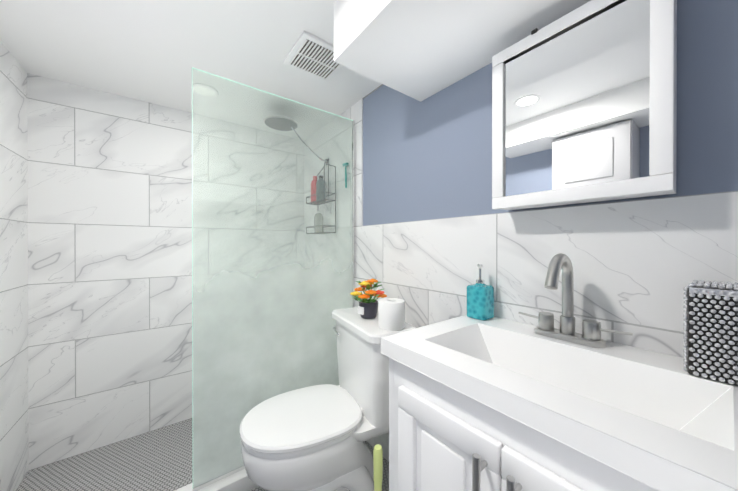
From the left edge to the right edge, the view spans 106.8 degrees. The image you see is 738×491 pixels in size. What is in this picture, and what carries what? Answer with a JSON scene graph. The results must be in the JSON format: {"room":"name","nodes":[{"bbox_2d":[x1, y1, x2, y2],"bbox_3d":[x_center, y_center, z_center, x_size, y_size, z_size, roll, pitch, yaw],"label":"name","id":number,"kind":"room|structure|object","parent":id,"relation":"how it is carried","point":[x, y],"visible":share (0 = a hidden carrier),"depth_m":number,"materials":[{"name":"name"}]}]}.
{"room":"bathroom","nodes":[
{"label":"bathroom","id":0,"kind":"room"},
{"bbox_2d":[0,41,28,490],"bbox_3d":[-0.781,0.135,0.094,0.092,1.953,3.071,0,0,-37],"label":"wall","id":1,"kind":"structure","parent":0,"point":[14,437],"depth_m":1.22,"materials":[{"name":"tile"}]},
{"bbox_2d":[27,73,303,470],"bbox_3d":[-1.098,0.130,1.781,1.444,1.953,0.001,0,0,-37],"label":"wall","id":2,"kind":"structure","parent":0,"point":[109,268],"depth_m":1.56,"materials":[{"name":"tile"}]},
{"bbox_2d":[0,0,380,138],"bbox_3d":[-0.286,-0.843,0.467,1.736,0.001,3.071,0,0,-37],"label":"ceiling","id":3,"kind":"structure","parent":0,"point":[153,51],"depth_m":1.19,"materials":[{"name":"white paint"}]},
{"bbox_2d":[190,83,218,97],"bbox_3d":[-0.896,-0.842,1.495,0.136,0.006,0.136,0,0,-37],"label":"recessed light","id":4,"kind":"object","parent":3,"relation":"in","point":[202,93],"visible":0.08,"depth_m":1.49,"materials":[{"name":"white paint"}]},
{"bbox_2d":[283,31,342,81],"bbox_3d":[-0.233,-0.836,1.235,0.230,0.018,0.230,0,0,-37],"label":"ceiling vent","id":5,"kind":"object","parent":3,"relation":"in","point":[311,54],"visible":0.85,"depth_m":1.21,"materials":[{"name":"white paint"}]},
{"bbox_2d":[334,0,590,101],"bbox_3d":[0.608,-0.743,0.369,0.448,0.197,1.830,0,0,-37],"label":"soffit beam","id":6,"kind":"structure","parent":3,"relation":"attached to","point":[420,50],"depth_m":0.86,"materials":[{"name":"white paint"}]},
{"bbox_2d":[16,418,388,490],"bbox_3d":[-0.286,1.110,0.473,1.736,0.001,3.071,0,0,-37],"label":"floor","id":7,"kind":"structure","parent":0,"point":[160,459],"depth_m":1.36,"materials":[{"name":"grey tile"}]},
{"bbox_2d":[175,469,257,490],"bbox_3d":[-0.670,1.070,1.203,1.462,0.076,0.110,0,0,-37],"label":"sill","id":8,"kind":"structure","parent":7,"relation":"on","point":[240,481],"depth_m":1.20,"materials":[{"name":"white stone"}]},
{"bbox_2d":[192,67,354,490],"bbox_3d":[-0.415,0.144,1.395,0.818,1.775,0.016,0,0,-37],"label":"glass wall","id":9,"kind":"structure","parent":8,"relation":"on","point":[239,378],"depth_m":1.30,"materials":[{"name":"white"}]},
{"bbox_2d":[240,307,414,490],"bbox_3d":[-0.189,0.723,1.163,0.653,0.782,0.468,0,0,-28],"label":"toilet","id":10,"kind":"object","parent":7,"relation":"on","point":[313,438],"visible":0.96,"depth_m":1.05,"materials":[{"name":"white ceramic"}]},
{"bbox_2d":[350,278,386,318],"bbox_3d":[0.001,0.242,1.255,0.165,0.178,0.173,0,0,-37],"label":"flower pot","id":11,"kind":"object","parent":10,"relation":"on","point":[368,307],"visible":1,"depth_m":1.23,"materials":[{"name":"grey"}]},
{"bbox_2d":[378,298,404,330],"bbox_3d":[0.092,0.278,1.117,0.108,0.107,0.108,0,0,-37],"label":"paper roll","id":12,"kind":"object","parent":10,"relation":"on","point":[391,314],"visible":1,"depth_m":1.07,"materials":[{"name":"white paper"}]},
{"bbox_2d":[373,444,382,490],"bbox_3d":[0.027,0.851,0.811,0.106,0.515,0.106,0,0,-37],"label":"toilet brush","id":13,"kind":"object","parent":7,"relation":"on","point":[378,462],"visible":1,"depth_m":0.80,"materials":[{"name":"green plastic"}]},
{"bbox_2d":[380,315,737,490],"bbox_3d":[0.386,0.679,0.617,0.485,0.863,0.622,0,0,-37],"label":"bathroom vanity","id":14,"kind":"object","parent":7,"relation":"on","point":[496,404],"visible":1,"depth_m":0.53,"materials":[{"name":"white"}]},
{"bbox_2d":[467,264,493,320],"bbox_3d":[0.381,0.155,0.940,0.071,0.183,0.070,0,0,-37],"label":"soap dispenser","id":15,"kind":"object","parent":14,"relation":"on","point":[480,299],"visible":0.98,"depth_m":0.92,"materials":[{"name":"teal glass"}]},
{"bbox_2d":[519,253,632,347],"bbox_3d":[0.489,0.134,0.699,0.153,0.228,0.253,0,0,-37],"label":"faucet","id":16,"kind":"object","parent":14,"relation":"on","point":[590,336],"visible":1,"depth_m":0.71,"materials":[{"name":"silver metal"}]},
{"bbox_2d":[683,280,737,385],"bbox_3d":[0.682,0.161,0.522,0.116,0.175,0.102,0,0,-37],"label":"container","id":17,"kind":"object","parent":14,"relation":"on","point":[710,334],"visible":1,"depth_m":0.50,"materials":[{"name":"silver plastic"}]},
{"bbox_2d":[304,0,737,461],"bbox_3d":[0.409,0.132,0.998,0.009,1.953,3.071,0,0,-37],"label":"wall","id":18,"kind":"structure","parent":0,"point":[433,228],"depth_m":0.89,"materials":[{"name":"tile"}]},
{"bbox_2d":[264,115,329,165],"bbox_3d":[-0.452,-0.682,1.767,0.428,0.260,0.200,0,0,-37],"label":"shower head","id":19,"kind":"object","parent":18,"relation":"attached to","point":[276,120],"depth_m":1.70},
{"bbox_2d":[306,159,335,233],"bbox_3d":[-0.330,-0.339,1.861,0.096,0.515,0.255,0,0,-37],"label":"caddy","id":20,"kind":"object","parent":19,"relation":"hanging from","point":[314,180],"depth_m":1.85,"materials":[{"name":"grey metal"}]},
{"bbox_2d":[343,163,348,187],"bbox_3d":[-0.140,-0.429,1.683,0.032,0.151,0.044,0,0,-37],"label":"razor","id":21,"kind":"object","parent":18,"relation":"attached to","point":[346,164],"depth_m":1.68,"materials":[{"name":"teal plastic"}]},
{"bbox_2d":[492,0,676,209],"bbox_3d":[0.537,-0.355,0.734,0.101,0.484,0.382,0,0,-37],"label":"upper cabinet","id":22,"kind":"object","parent":18,"relation":"attached to","point":[584,103],"visible":1,"depth_m":0.67,"materials":[{"name":"white"}]}
]}

